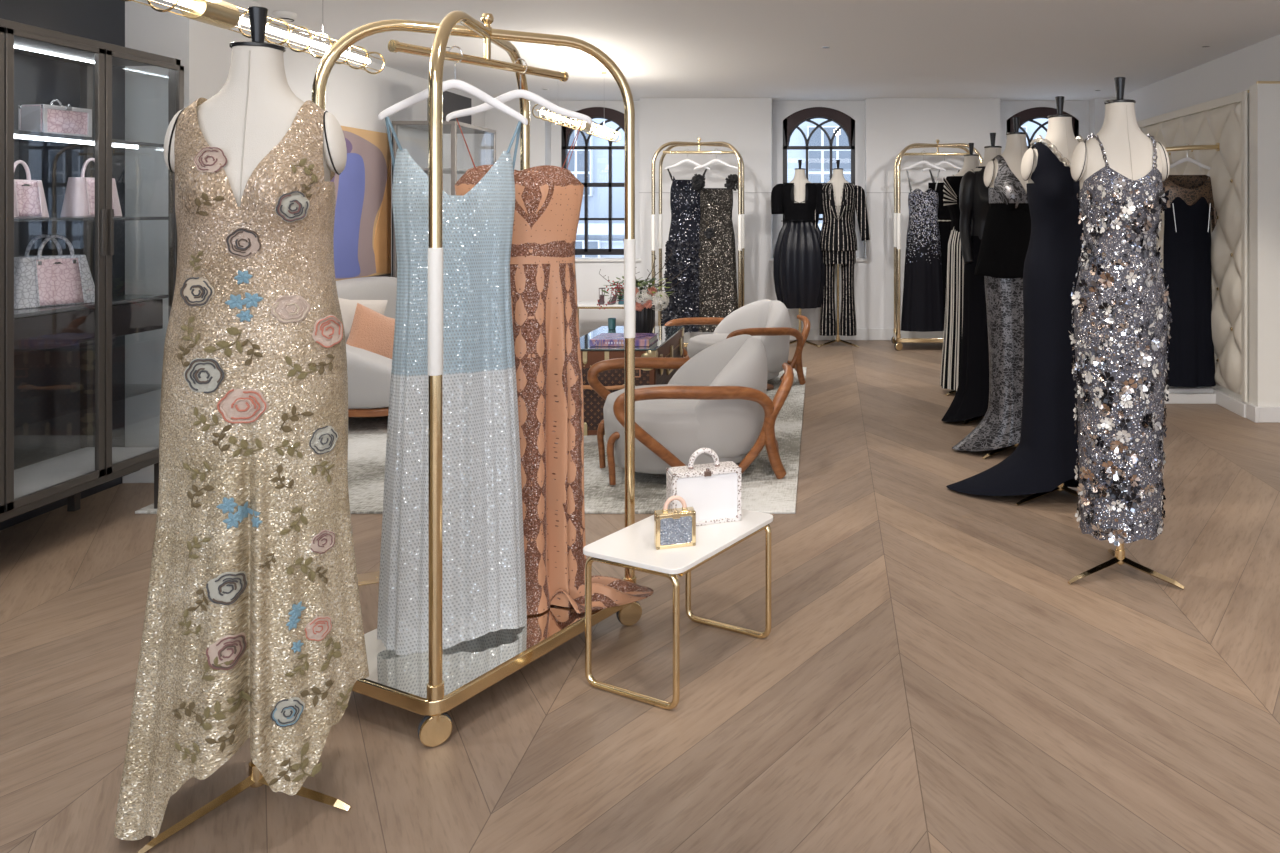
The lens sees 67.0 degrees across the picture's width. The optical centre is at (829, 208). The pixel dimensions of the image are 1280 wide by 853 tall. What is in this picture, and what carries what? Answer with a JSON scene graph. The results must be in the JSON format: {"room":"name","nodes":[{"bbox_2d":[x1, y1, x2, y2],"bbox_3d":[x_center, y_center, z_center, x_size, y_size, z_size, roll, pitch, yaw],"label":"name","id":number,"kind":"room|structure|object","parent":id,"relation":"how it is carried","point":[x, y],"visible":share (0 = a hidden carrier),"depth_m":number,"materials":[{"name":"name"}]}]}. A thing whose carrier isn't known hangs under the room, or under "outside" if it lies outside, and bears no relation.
{"room":"clothing store","nodes":[
{"label":"clothing store","id":0,"kind":"room"},
{"bbox_2d":[0,0,124,529],"bbox_3d":[-4.055,0.105,0.840,1.090,2.510,7.680,0,0,0],"label":"wall","id":1,"kind":"structure","parent":0,"point":[46,382],"depth_m":4.27,"materials":[{"name":"grey"}]},
{"bbox_2d":[122,464,153,482],"bbox_3d":[-3.342,1.295,4.965,0.335,0.130,0.610,0,0,0],"label":"baseboard","id":2,"kind":"structure","parent":1,"relation":"attached to","point":[144,475],"depth_m":4.66,"materials":[{"name":"white paint"}]},
{"bbox_2d":[125,0,260,446],"bbox_3d":[-3.895,0.105,4.975,1.410,2.510,0.590,0,0,0],"label":"wall pier","id":3,"kind":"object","parent":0,"point":[204,51],"visible":0.22,"depth_m":4.68,"materials":[{"name":"white paint"}]},
{"bbox_2d":[264,32,484,276],"bbox_3d":[-4.090,0.105,7.515,1.020,2.510,4.490,0,0,0],"label":"wall","id":4,"kind":"structure","parent":0,"point":[356,98],"depth_m":7.36,"materials":[{"name":"white paint"}]},
{"bbox_2d":[330,125,390,280],"bbox_3d":[-3.559,-0.043,7.185,0.038,1.125,1.530,0,0,0],"label":"painting","id":5,"kind":"object","parent":4,"relation":"attached to","point":[362,222],"visible":0.4,"depth_m":7.15,"materials":[{"name":"paint"}]},
{"bbox_2d":[0,340,1279,852],"bbox_3d":[-0.200,1.420,3.555,8.800,0.120,13.110,0,0,0],"label":"floor","id":6,"kind":"structure","parent":0,"point":[929,675],"depth_m":2.65,"materials":[{"name":"brown wood"}]},
{"bbox_2d":[0,18,183,522],"bbox_3d":[-3.205,0.335,3.402,0.470,2.050,1.885,0,0,0],"label":"display cabinet","id":7,"kind":"object","parent":6,"relation":"on","point":[31,487],"visible":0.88,"depth_m":3.85,"materials":[{"name":"brown metal"}]},
{"bbox_2d":[14,160,48,217],"bbox_3d":[-3.215,-0.080,3.735,0.109,0.229,0.169,0,0,16],"label":"handbag","id":8,"kind":"object","parent":7,"relation":"on","point":[29,196],"visible":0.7,"depth_m":3.73,"materials":[{"name":"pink leather"}]},
{"bbox_2d":[14,234,94,308],"bbox_3d":[-3.175,0.247,3.831,0.149,0.288,0.319,0,0,20],"label":"handbag","id":9,"kind":"object","parent":7,"relation":"on","point":[39,280],"visible":0.88,"depth_m":3.79,"materials":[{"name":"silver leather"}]},
{"bbox_2d":[18,99,91,136],"bbox_3d":[-3.197,-0.374,3.886,0.134,0.159,0.203,0,0,12],"label":"bag","id":10,"kind":"object","parent":7,"relation":"on","point":[50,118],"visible":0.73,"depth_m":3.83,"materials":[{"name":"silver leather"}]},
{"bbox_2d":[14,130,163,147],"bbox_3d":[-3.220,-0.288,3.402,0.380,0.014,1.815,0,0,0],"label":"shelf","id":11,"kind":"object","parent":7,"relation":"attached to","point":[19,135],"depth_m":3.91,"materials":[{"name":"grey glass"}]},
{"bbox_2d":[60,158,121,216],"bbox_3d":[-3.215,-0.095,4.100,0.119,0.258,0.209,0,0,16],"label":"handbag","id":12,"kind":"object","parent":7,"relation":"on","point":[79,198],"visible":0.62,"depth_m":4.03,"materials":[{"name":"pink leather"}]},
{"bbox_2d":[14,295,168,317],"bbox_3d":[-3.220,0.399,3.402,0.380,0.014,1.815,0,0,0],"label":"shelf","id":13,"kind":"object","parent":7,"relation":"attached to","point":[118,301],"depth_m":3.83,"materials":[{"name":"grey"}]},
{"bbox_2d":[14,217,168,221],"bbox_3d":[-3.220,0.042,3.402,0.380,0.014,1.815,0,0,0],"label":"shelf","id":14,"kind":"object","parent":7,"relation":"attached to","point":[41,219],"depth_m":3.83,"materials":[{"name":"grey"}]},
{"bbox_2d":[138,6,351,852],"bbox_3d":[-1.305,0.449,2.195,0.400,1.819,0.375,0,0,-14],"label":"mannequin","id":15,"kind":"object","parent":6,"relation":"on","point":[256,106],"visible":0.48,"depth_m":2.09},
{"bbox_2d":[114,98,368,840],"bbox_3d":[-1.319,0.543,2.139,0.505,1.583,0.406,0,0,-14],"label":"gown","id":16,"kind":"object","parent":15,"relation":"attached to","point":[253,629],"visible":0.98,"depth_m":2.03,"materials":[{"name":"beige fabric"}]},
{"bbox_2d":[217,497,237,513],"bbox_3d":[-1.284,0.630,2.000,0.041,0.035,0.008,0,0,-20],"label":"flower","id":17,"kind":"object","parent":16,"relation":"on","point":[225,505],"depth_m":2.00,"materials":[{"name":"blue fabric"}]},
{"bbox_2d":[222,512,240,528],"bbox_3d":[-1.272,0.663,2.006,0.012,0.035,0.042,0,0,40],"label":"flower","id":18,"kind":"object","parent":16,"relation":"on","point":[230,520],"depth_m":2.00,"materials":[{"name":"blue fabric"}]},
{"bbox_2d":[225,294,246,308],"bbox_3d":[-1.288,0.201,2.038,0.045,0.033,0.005,0,0,-14],"label":"flower","id":19,"kind":"object","parent":16,"relation":"on","point":[232,301],"depth_m":2.04,"materials":[{"name":"blue fabric"}]},
{"bbox_2d":[234,270,252,283],"bbox_3d":[-1.276,0.148,2.044,0.037,0.031,0.004,0,0,-14],"label":"flower","id":20,"kind":"object","parent":16,"relation":"on","point":[244,276],"depth_m":2.04,"materials":[{"name":"blue fabric"}]},
{"bbox_2d":[236,309,252,321],"bbox_3d":[-1.270,0.232,2.039,0.035,0.027,0.005,0,0,-17],"label":"flower","id":21,"kind":"object","parent":16,"relation":"on","point":[242,315],"depth_m":2.04,"materials":[{"name":"blue fabric"}]},
{"bbox_2d":[235,501,260,522],"bbox_3d":[-1.248,0.652,2.023,0.052,0.040,0.035,0,0,-14],"label":"flower","id":22,"kind":"object","parent":16,"relation":"on","point":[245,511],"depth_m":2.02,"materials":[{"name":"blue fabric"}]},
{"bbox_2d":[242,292,263,308],"bbox_3d":[-1.257,0.199,2.047,0.042,0.036,0.005,0,0,-18],"label":"flower","id":23,"kind":"object","parent":16,"relation":"on","point":[250,300],"depth_m":2.05,"materials":[{"name":"blue fabric"}]},
{"bbox_2d":[251,516,262,527],"bbox_3d":[-1.234,0.670,2.016,0.033,0.023,0.013,0,0,15],"label":"flower","id":24,"kind":"object","parent":16,"relation":"on","point":[256,521],"depth_m":2.01,"materials":[{"name":"blue fabric"}]},
{"bbox_2d":[286,615,300,629],"bbox_3d":[-1.162,0.895,2.037,0.006,0.030,0.032,0,0,37],"label":"flower","id":25,"kind":"object","parent":16,"relation":"on","point":[293,622],"depth_m":2.04,"materials":[{"name":"blue fabric"}]},
{"bbox_2d":[288,601,305,618],"bbox_3d":[-1.159,0.873,2.045,0.005,0.032,0.038,0,0,31],"label":"flower","id":26,"kind":"object","parent":16,"relation":"on","point":[296,609],"depth_m":2.04,"materials":[{"name":"blue fabric"}]},
{"bbox_2d":[291,640,303,652],"bbox_3d":[-1.155,0.950,2.039,0.004,0.027,0.029,0,0,29],"label":"flower","id":27,"kind":"object","parent":16,"relation":"on","point":[297,646],"depth_m":2.04,"materials":[{"name":"blue fabric"}]},
{"bbox_2d":[357,571,379,585],"bbox_3d":[-1.716,1.357,3.446,0.130,0.006,0.110,0,0,-24],"label":"socket","id":28,"kind":"object","parent":6,"relation":"on","point":[372,577],"visible":0.54,"depth_m":3.44,"materials":[{"name":"gold metal"}]},
{"bbox_2d":[391,121,495,277],"bbox_3d":[-3.180,0.335,7.800,0.500,2.050,0.900,0,0,0],"label":"display cabinet","id":29,"kind":"object","parent":6,"relation":"on","point":[412,136],"visible":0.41,"depth_m":7.53,"materials":[{"name":"beige metal"}]},
{"bbox_2d":[421,168,466,173],"bbox_3d":[-3.180,-0.314,7.793,0.440,0.012,0.845,0,0,0],"label":"shelf","id":30,"kind":"object","parent":29,"relation":"attached to","point":[445,170],"depth_m":7.52,"materials":[{"name":"grey"}]},
{"bbox_2d":[443,91,470,123],"bbox_3d":[-3.110,-0.816,7.700,0.120,0.248,0.600,0,0,0],"label":"speaker box","id":31,"kind":"object","parent":29,"relation":"on","point":[452,102],"visible":0.36,"depth_m":7.66,"materials":[{"name":"black plastic"}]},
{"bbox_2d":[135,367,805,513],"bbox_3d":[-1.627,1.353,6.095,2.945,0.012,3.810,0,0,0],"label":"area rug","id":32,"kind":"object","parent":6,"relation":"on","point":[761,491],"visible":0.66,"depth_m":4.72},
{"bbox_2d":[336,277,396,416],"bbox_3d":[-3.020,0.922,6.480,0.983,0.850,1.762,0,0,0],"label":"sofa","id":33,"kind":"object","parent":32,"relation":"on","point":[369,373],"visible":0.22,"depth_m":5.63,"materials":[{"name":"white fabric"}]},
{"bbox_2d":[338,298,387,340],"bbox_3d":[-3.100,0.775,6.000,0.494,0.484,0.188,0,0,-19],"label":"cushion","id":34,"kind":"object","parent":33,"relation":"on","point":[348,307],"visible":0.17,"depth_m":6.00,"materials":[{"name":"beige fabric"}]},
{"bbox_2d":[346,303,394,358],"bbox_3d":[-2.860,0.860,5.940,0.174,0.549,0.550,0,0,39],"label":"cushion","id":35,"kind":"object","parent":33,"relation":"on","point":[372,331],"visible":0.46,"depth_m":5.87,"materials":[{"name":"brown fabric"}]},
{"bbox_2d":[580,326,683,434],"bbox_3d":[-1.312,1.097,6.118,0.619,0.531,1.126,0,0,0],"label":"table","id":36,"kind":"object","parent":32,"relation":"on","point":[670,342],"visible":0.34,"depth_m":5.60,"materials":[{"name":"wood"}]},
{"bbox_2d":[590,333,657,345],"bbox_3d":[-1.271,0.808,5.819,0.360,0.042,0.303,0,0,0],"label":"book","id":37,"kind":"object","parent":36,"relation":"on","point":[603,339],"visible":0.94,"depth_m":5.67,"materials":[{"name":"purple paper"}]},
{"bbox_2d":[635,297,654,332],"bbox_3d":[-1.253,0.708,6.200,0.198,0.245,0.196,0,0,0],"label":"vase","id":38,"kind":"object","parent":36,"relation":"on","point":[644,319],"visible":0.34,"depth_m":6.12,"materials":[{"name":"black ceramic"}]},
{"bbox_2d":[597,239,690,310],"bbox_3d":[-1.240,0.441,6.184,0.573,0.484,0.335,0,0,16],"label":"flower arrangement","id":39,"kind":"object","parent":38,"relation":"in","point":[646,295],"visible":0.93,"depth_m":6.14,"materials":[{"name":"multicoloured plant"}]},
{"bbox_2d":[587,334,793,484],"bbox_3d":[-0.723,1.016,4.869,0.930,0.684,0.978,0,0,-22],"label":"armchair","id":40,"kind":"object","parent":32,"relation":"on","point":[716,399],"visible":0.94,"depth_m":4.59,"materials":[{"name":"grey fabric"}]},
{"bbox_2d":[668,334,751,385],"bbox_3d":[-0.635,0.964,5.141,0.545,0.580,0.229,0,0,20],"label":"cushion","id":41,"kind":"object","parent":40,"relation":"on","point":[700,370],"depth_m":5.08,"materials":[{"name":"grey fabric"}]},
{"bbox_2d":[695,337,767,457],"bbox_3d":[-0.470,0.964,4.734,0.229,0.580,0.545,0,0,26],"label":"cushion","id":42,"kind":"object","parent":40,"relation":"on","point":[732,428],"depth_m":4.62,"materials":[{"name":"grey fabric"}]},
{"bbox_2d":[664,299,809,389],"bbox_3d":[-0.683,1.037,7.215,0.872,0.640,0.917,0,0,-42],"label":"armchair","id":43,"kind":"object","parent":32,"relation":"on","point":[766,320],"visible":0.52,"depth_m":7.13,"materials":[{"name":"grey fabric"}]},
{"bbox_2d":[713,299,771,333],"bbox_3d":[-0.693,0.988,7.483,0.511,0.543,0.215,0,0,0],"label":"cushion","id":44,"kind":"object","parent":43,"relation":"on","point":[754,314],"depth_m":7.41,"materials":[{"name":"grey fabric"}]},
{"bbox_2d":[760,300,789,372],"bbox_3d":[-0.418,0.988,7.177,0.215,0.543,0.511,0,0,6],"label":"cushion","id":45,"kind":"object","parent":43,"relation":"on","point":[775,314],"depth_m":7.07,"materials":[{"name":"grey fabric"}]},
{"bbox_2d":[312,10,641,746],"bbox_3d":[-1.033,0.385,2.833,0.521,1.951,0.849,0,0,27],"label":"trolley","id":46,"kind":"object","parent":6,"relation":"on","point":[431,683],"visible":0.67,"depth_m":2.58,"materials":[{"name":"gold metal"}]},
{"bbox_2d":[378,46,527,125],"bbox_3d":[-1.085,-0.361,2.722,0.404,0.225,0.015,0,0,-24],"label":"hanger","id":47,"kind":"object","parent":46,"relation":"hanging from","point":[449,84],"visible":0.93,"depth_m":2.72,"materials":[{"name":"white plastic"}]},
{"bbox_2d":[377,116,526,654],"bbox_3d":[-1.087,0.484,2.720,0.405,1.506,0.184,0,0,-24],"label":"gown","id":48,"kind":"object","parent":47,"relation":"hanging from","point":[484,579],"visible":0.91,"depth_m":2.67,"materials":[{"name":"blue fabric"}]},
{"bbox_2d":[364,605,596,699],"bbox_3d":[-1.032,1.239,2.830,0.492,0.004,0.805,0,0,27],"label":"mirror","id":49,"kind":"object","parent":46,"relation":"on","point":[467,665],"depth_m":2.59,"materials":[{"name":"white mirror"}]},
{"bbox_2d":[446,58,591,124],"bbox_3d":[-0.971,-0.371,2.949,0.438,0.204,0.014,0,0,-14],"label":"hanger","id":50,"kind":"object","parent":46,"relation":"hanging from","point":[519,93],"visible":0.96,"depth_m":2.95,"materials":[{"name":"white plastic"}]},
{"bbox_2d":[455,118,652,614],"bbox_3d":[-0.910,0.473,2.952,0.674,1.518,0.306,0,0,-28],"label":"gown","id":51,"kind":"object","parent":50,"relation":"hanging from","point":[548,198],"visible":0.49,"depth_m":2.92,"materials":[{"name":"orange fabric"}]},
{"bbox_2d":[577,301,658,325],"bbox_3d":[-2.130,1.145,9.280,0.860,0.430,0.420,0,0,0],"label":"table","id":52,"kind":"object","parent":6,"relation":"on","point":[581,304],"visible":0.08,"depth_m":9.08,"materials":[{"name":"white paint"}]},
{"bbox_2d":[583,509,772,709],"bbox_3d":[-0.443,1.164,2.825,0.349,0.392,0.522,0,0,28],"label":"table","id":53,"kind":"object","parent":6,"relation":"on","point":[632,547],"visible":0.8,"depth_m":2.68,"materials":[{"name":"white paint"}]},
{"bbox_2d":[654,496,695,549],"bbox_3d":[-0.446,0.897,2.705,0.115,0.143,0.056,0,0,-18],"label":"bag","id":54,"kind":"object","parent":53,"relation":"on","point":[676,527],"visible":1,"depth_m":2.69,"materials":[{"name":"gold metal"}]},
{"bbox_2d":[666,448,740,525],"bbox_3d":[-0.391,0.856,2.921,0.219,0.227,0.099,0,0,-22],"label":"bag","id":55,"kind":"object","parent":53,"relation":"on","point":[713,490],"visible":0.77,"depth_m":2.90,"materials":[{"name":"white leather"}]},
{"bbox_2d":[651,138,744,346],"bbox_3d":[-1.247,0.340,8.952,0.881,2.041,0.519,0,0,-2],"label":"trolley","id":56,"kind":"object","parent":6,"relation":"on","point":[741,216],"visible":0.55,"depth_m":8.82,"materials":[{"name":"gold metal"}]},
{"bbox_2d":[664,149,709,169],"bbox_3d":[-1.360,-0.471,8.949,0.438,0.204,0.015,0,0,-6],"label":"hanger","id":57,"kind":"object","parent":56,"relation":"hanging from","point":[685,160],"visible":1,"depth_m":8.94,"materials":[{"name":"white plastic"}]},
{"bbox_2d":[661,169,706,333],"bbox_3d":[-1.361,0.391,8.940,0.503,1.569,0.212,0,0,-8],"label":"dress","id":58,"kind":"object","parent":57,"relation":"hanging from","point":[683,241],"visible":0.84,"depth_m":8.88,"materials":[{"name":"black fabric"}]},
{"bbox_2d":[684,335,696,342],"bbox_3d":[-1.245,1.239,8.950,0.835,0.004,0.495,0,0,-2],"label":"mirror","id":59,"kind":"object","parent":56,"relation":"on","point":[686,338],"depth_m":9.05,"materials":[{"name":"white mirror"}]},
{"bbox_2d":[694,149,737,169],"bbox_3d":[-1.080,-0.471,8.929,0.438,0.204,0.015,0,0,4],"label":"hanger","id":60,"kind":"object","parent":56,"relation":"hanging from","point":[716,159],"visible":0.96,"depth_m":8.93,"materials":[{"name":"white plastic"}]},
{"bbox_2d":[691,174,737,332],"bbox_3d":[-1.083,0.411,8.929,0.460,1.497,0.206,0,0,5],"label":"dress","id":61,"kind":"object","parent":60,"relation":"hanging from","point":[718,295],"visible":0.91,"depth_m":8.87,"materials":[{"name":"grey fabric"}]},
{"bbox_2d":[691,174,704,192],"bbox_3d":[-1.245,-0.244,8.903,0.146,0.186,0.081,0,0,5],"label":"flower","id":62,"kind":"object","parent":61,"relation":"on","point":[698,184],"depth_m":8.90,"materials":[{"name":"black fabric"}]},
{"bbox_2d":[704,228,713,238],"bbox_3d":[-1.141,0.229,8.857,0.103,0.108,0.037,0,0,5],"label":"flower","id":63,"kind":"object","parent":61,"relation":"on","point":[708,232],"depth_m":8.86,"materials":[{"name":"black fabric"}]},
{"bbox_2d":[724,174,737,190],"bbox_3d":[-0.930,-0.249,8.880,0.147,0.167,0.081,0,0,5],"label":"flower","id":64,"kind":"object","parent":61,"relation":"on","point":[732,180],"depth_m":8.88,"materials":[{"name":"black fabric"}]},
{"bbox_2d":[789,160,819,346],"bbox_3d":[-0.298,0.435,9.384,0.410,1.847,0.364,0,0,0],"label":"mannequin","id":65,"kind":"object","parent":6,"relation":"on","point":[799,180],"visible":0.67,"depth_m":9.27},
{"bbox_2d":[771,183,824,308],"bbox_3d":[-0.298,0.359,9.328,0.579,1.232,0.413,0,0,0],"label":"dress","id":66,"kind":"object","parent":65,"relation":"attached to","point":[798,266],"visible":0.95,"depth_m":9.20,"materials":[{"name":"black fabric"}]},
{"bbox_2d":[817,160,858,346],"bbox_3d":[0.079,0.435,9.384,0.410,1.847,0.364,0,0,0],"label":"mannequin","id":67,"kind":"object","parent":6,"relation":"on","point":[838,180],"visible":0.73,"depth_m":9.28},
{"bbox_2d":[813,183,869,335],"bbox_3d":[0.085,0.496,9.328,0.599,1.507,0.306,0,0,20],"label":"suit","id":68,"kind":"object","parent":67,"relation":"attached to","point":[838,239],"visible":0.95,"depth_m":9.26,"materials":[{"name":"black fabric"}]},
{"bbox_2d":[891,139,982,350],"bbox_3d":[1.058,0.337,9.252,0.880,2.046,0.521,0,0,0],"label":"trolley","id":69,"kind":"object","parent":6,"relation":"on","point":[899,336],"visible":0.6,"depth_m":9.14,"materials":[{"name":"gold metal"}]},
{"bbox_2d":[894,331,943,337],"bbox_3d":[1.060,1.239,9.250,0.835,0.004,0.495,0,0,0],"label":"mirror","id":70,"kind":"object","parent":69,"relation":"on","point":[903,334],"depth_m":9.27,"materials":[{"name":"white mirror"}]},
{"bbox_2d":[901,151,945,170],"bbox_3d":[0.915,-0.471,9.219,0.438,0.204,0.014,0,0,0],"label":"hanger","id":71,"kind":"object","parent":69,"relation":"hanging from","point":[923,161],"visible":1,"depth_m":9.22,"materials":[{"name":"white plastic"}]},
{"bbox_2d":[901,169,943,331],"bbox_3d":[0.911,0.402,9.217,0.432,1.577,0.215,0,0,0],"label":"dress","id":72,"kind":"object","parent":71,"relation":"hanging from","point":[922,303],"visible":1,"depth_m":9.16,"materials":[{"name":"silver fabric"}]},
{"bbox_2d":[922,151,961,170],"bbox_3d":[1.130,-0.471,9.279,0.438,0.204,0.014,0,0,0],"label":"hanger","id":73,"kind":"object","parent":69,"relation":"hanging from","point":[944,161],"visible":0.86,"depth_m":9.27,"materials":[{"name":"white plastic"}]},
{"bbox_2d":[928,170,959,322],"bbox_3d":[1.132,0.386,9.283,0.390,1.549,0.215,0,0,0],"label":"gown","id":74,"kind":"object","parent":73,"relation":"hanging from","point":[944,219],"visible":0.31,"depth_m":9.22,"materials":[{"name":"black fabric"}]},
{"bbox_2d":[946,143,978,395],"bbox_3d":[1.019,0.435,6.975,0.412,1.847,0.394,0,0,-14],"label":"mannequin","id":75,"kind":"object","parent":6,"relation":"on","point":[971,161],"visible":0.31,"depth_m":6.90},
{"bbox_2d":[940,176,963,390],"bbox_3d":[1.031,0.535,6.944,0.492,1.550,0.395,0,0,-14],"label":"gown","id":76,"kind":"object","parent":75,"relation":"attached to","point":[952,339],"visible":0.4,"depth_m":6.84,"materials":[{"name":"black fabric"}]},
{"bbox_2d":[964,133,1001,424],"bbox_3d":[1.019,0.435,6.055,0.412,1.847,0.394,0,0,-14],"label":"mannequin","id":77,"kind":"object","parent":6,"relation":"on","point":[992,151],"visible":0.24,"depth_m":5.98},
{"bbox_2d":[941,166,989,421],"bbox_3d":[0.997,0.539,6.017,0.574,1.618,0.405,0,0,-14],"label":"gown","id":78,"kind":"object","parent":77,"relation":"attached to","point":[971,399],"visible":0.48,"depth_m":5.92,"materials":[{"name":"black fabric"}]},
{"bbox_2d":[983,117,1027,458],"bbox_3d":[1.009,0.424,5.245,0.417,1.869,0.398,0,0,-14],"label":"mannequin","id":79,"kind":"object","parent":6,"relation":"on","point":[1016,147],"visible":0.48,"depth_m":5.16},
{"bbox_2d":[952,155,1030,450],"bbox_3d":[0.993,0.524,5.213,0.565,1.644,0.365,0,0,-14],"label":"gown","id":80,"kind":"object","parent":79,"relation":"attached to","point":[1005,240],"visible":0.64,"depth_m":5.10,"materials":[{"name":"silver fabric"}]},
{"bbox_2d":[1016,96,1078,505],"bbox_3d":[1.107,0.417,4.356,0.379,1.884,0.417,0,0,41],"label":"mannequin","id":81,"kind":"object","parent":6,"relation":"on","point":[1060,133],"visible":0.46,"depth_m":4.34},
{"bbox_2d":[946,135,1086,495],"bbox_3d":[0.916,0.501,4.417,0.744,1.693,0.376,0,0,10],"label":"gown","id":82,"kind":"object","parent":81,"relation":"attached to","point":[1045,457],"visible":0.62,"depth_m":4.28,"materials":[{"name":"black fabric"}]},
{"bbox_2d":[1068,77,1184,589],"bbox_3d":[1.054,0.435,3.518,0.413,1.847,0.396,0,0,-8],"label":"mannequin","id":83,"kind":"object","parent":6,"relation":"on","point":[1129,152],"visible":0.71,"depth_m":3.43},
{"bbox_2d":[1069,133,1171,545],"bbox_3d":[1.079,0.463,3.480,0.378,1.487,0.279,0,0,-8],"label":"gown","id":84,"kind":"object","parent":83,"relation":"attached to","point":[1121,312],"visible":0.98,"depth_m":3.39,"materials":[{"name":"silver metal"}]},
{"bbox_2d":[1164,386,1215,403],"bbox_3d":[2.297,1.310,6.980,0.795,0.100,0.840,0,0,0],"label":"trim","id":85,"kind":"structure","parent":6,"relation":"on","point":[1177,395],"depth_m":6.56,"materials":[{"name":"white paint"}]},
{"bbox_2d":[252,0,1279,100],"bbox_3d":[-0.200,-1.210,3.555,8.800,0.120,13.110,0,0,0],"label":"ceiling","id":86,"kind":"structure","parent":0,"point":[1006,50],"depth_m":6.42,"materials":[{"name":"white paint"}]},
{"bbox_2d":[121,0,250,37],"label":"pendant light","id":87,"kind":"object","parent":86,"relation":"hanging from","point":[222,14],"depth_m":2.99,"materials":[{"name":"gold"}]},
{"bbox_2d":[273,11,296,21],"bbox_3d":[-3.198,-1.127,5.515,0.124,0.044,0.124,0,0,0],"label":"smoke detector","id":88,"kind":"object","parent":86,"relation":"attached to","point":[287,16],"visible":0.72,"depth_m":5.47,"materials":[{"name":"white paint"}]},
{"bbox_2d":[264,16,336,58],"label":"pendant light","id":89,"kind":"object","parent":86,"relation":"hanging from","point":[309,42],"depth_m":3.53,"materials":[{"name":"beige"}]},
{"bbox_2d":[335,45,384,73],"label":"pendant light","id":90,"kind":"object","parent":86,"relation":"hanging from","point":[348,55],"depth_m":3.97,"materials":[{"name":"gold"}]},
{"bbox_2d":[532,45,620,141],"bbox_3d":[-1.900,-0.870,7.235,0.100,0.560,2.177,0,0,0],"label":"pendant light","id":91,"kind":"object","parent":86,"relation":"hanging from","point":[586,127],"visible":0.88,"depth_m":7.15,"materials":[{"name":"beige"}]},
{"bbox_2d":[485,98,1114,327],"bbox_3d":[0.100,0.105,9.935,8.200,2.510,0.350,0,0,0],"label":"wall","id":92,"kind":"structure","parent":0,"point":[884,127],"depth_m":9.76,"materials":[{"name":"white paint"}]},
{"bbox_2d":[562,107,624,254],"bbox_3d":[-2.470,-0.297,10.035,0.770,1.575,0.070,0,0,0],"label":"window","id":93,"kind":"structure","parent":92,"relation":"in","point":[615,116],"depth_m":10.00,"materials":[{"name":"black metal"}]},
{"bbox_2d":[575,258,867,261],"bbox_3d":[-0.105,0.531,9.855,5.750,0.027,0.250,0,0,0],"label":"window sill","id":94,"kind":"structure","parent":92,"relation":"attached to","point":[576,259],"depth_m":9.73,"materials":[{"name":"white paint"}]},
{"bbox_2d":[579,328,900,339],"bbox_3d":[-0.310,1.300,9.751,6.540,0.120,0.018,0,0,0],"label":"baseboard","id":95,"kind":"structure","parent":92,"relation":"attached to","point":[862,333],"depth_m":9.74,"materials":[{"name":"white paint"}]},
{"bbox_2d":[639,192,909,192],"bbox_3d":[-0.310,-0.170,9.757,6.540,0.005,0.006,0,0,0],"label":"trim","id":96,"kind":"structure","parent":92,"relation":"attached to","point":[639,192],"depth_m":9.76,"materials":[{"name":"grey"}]},
{"bbox_2d":[783,107,854,226],"bbox_3d":[-0.117,-0.297,10.035,0.770,1.575,0.070,0,0,0],"label":"window","id":97,"kind":"structure","parent":92,"relation":"in","point":[794,120],"depth_m":10.00,"materials":[{"name":"black metal"}]},
{"bbox_2d":[1007,107,1078,148],"bbox_3d":[2.260,-0.297,10.035,0.770,1.575,0.070,0,0,0],"label":"window","id":98,"kind":"structure","parent":92,"relation":"in","point":[1026,115],"depth_m":10.00,"materials":[{"name":"black metal"}]},
{"bbox_2d":[1115,34,1279,120],"bbox_3d":[3.580,0.105,3.380,1.240,2.510,12.760,0,0,0],"label":"wall","id":99,"kind":"structure","parent":0,"point":[1232,73],"depth_m":7.25,"materials":[{"name":"white paint"}]},
{"bbox_2d":[1149,84,1279,406],"bbox_3d":[2.855,0.280,7.450,0.250,2.160,2.900,0,0,0],"label":"wall niche","id":100,"kind":"object","parent":99,"relation":"in","point":[1263,99],"visible":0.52,"depth_m":6.00,"materials":[{"name":"white"}]},
{"bbox_2d":[1137,91,1247,401],"bbox_3d":[2.691,0.245,7.510,0.063,2.030,2.780,0,0,0],"label":"panel","id":101,"kind":"object","parent":100,"relation":"attached to","point":[1226,124],"visible":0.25,"depth_m":6.39,"materials":[{"name":"beige leather"}]},
{"bbox_2d":[1165,143,1219,151],"bbox_3d":[2.188,-0.424,6.839,0.423,0.076,1.172,0,0,-42],"label":"wall rail","id":102,"kind":"object","parent":101,"relation":"attached to","point":[1216,147],"visible":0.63,"depth_m":6.54,"materials":[{"name":"gold metal"}]},
{"bbox_2d":[1170,144,1210,169],"bbox_3d":[2.508,-0.354,6.599,0.448,0.210,0.014,0,0,0],"label":"hanger","id":103,"kind":"object","parent":102,"relation":"hanging from","point":[1191,160],"visible":0.66,"depth_m":6.60,"materials":[{"name":"white plastic"}]},
{"bbox_2d":[1162,175,1216,386],"bbox_3d":[2.530,0.497,6.597,0.446,1.475,0.179,0,0,0],"label":"gown","id":104,"kind":"object","parent":103,"relation":"hanging from","point":[1190,204],"visible":0.83,"depth_m":6.54,"materials":[{"name":"black fabric"}]},
{"bbox_2d":[1211,387,1279,422],"bbox_3d":[2.828,1.310,7.440,0.265,0.100,2.920,0,0,0],"label":"baseboard","id":105,"kind":"structure","parent":99,"relation":"attached to","point":[1256,414],"depth_m":6.08,"materials":[{"name":"white paint"}]},
{"label":"outside","id":106,"kind":"structure","parent":0,"visible":0},
{"bbox_2d":[568,118,1047,256],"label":"window","id":107,"kind":"structure","parent":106,"point":[598,160],"depth_m":17.57,"materials":[{"name":"grey"}]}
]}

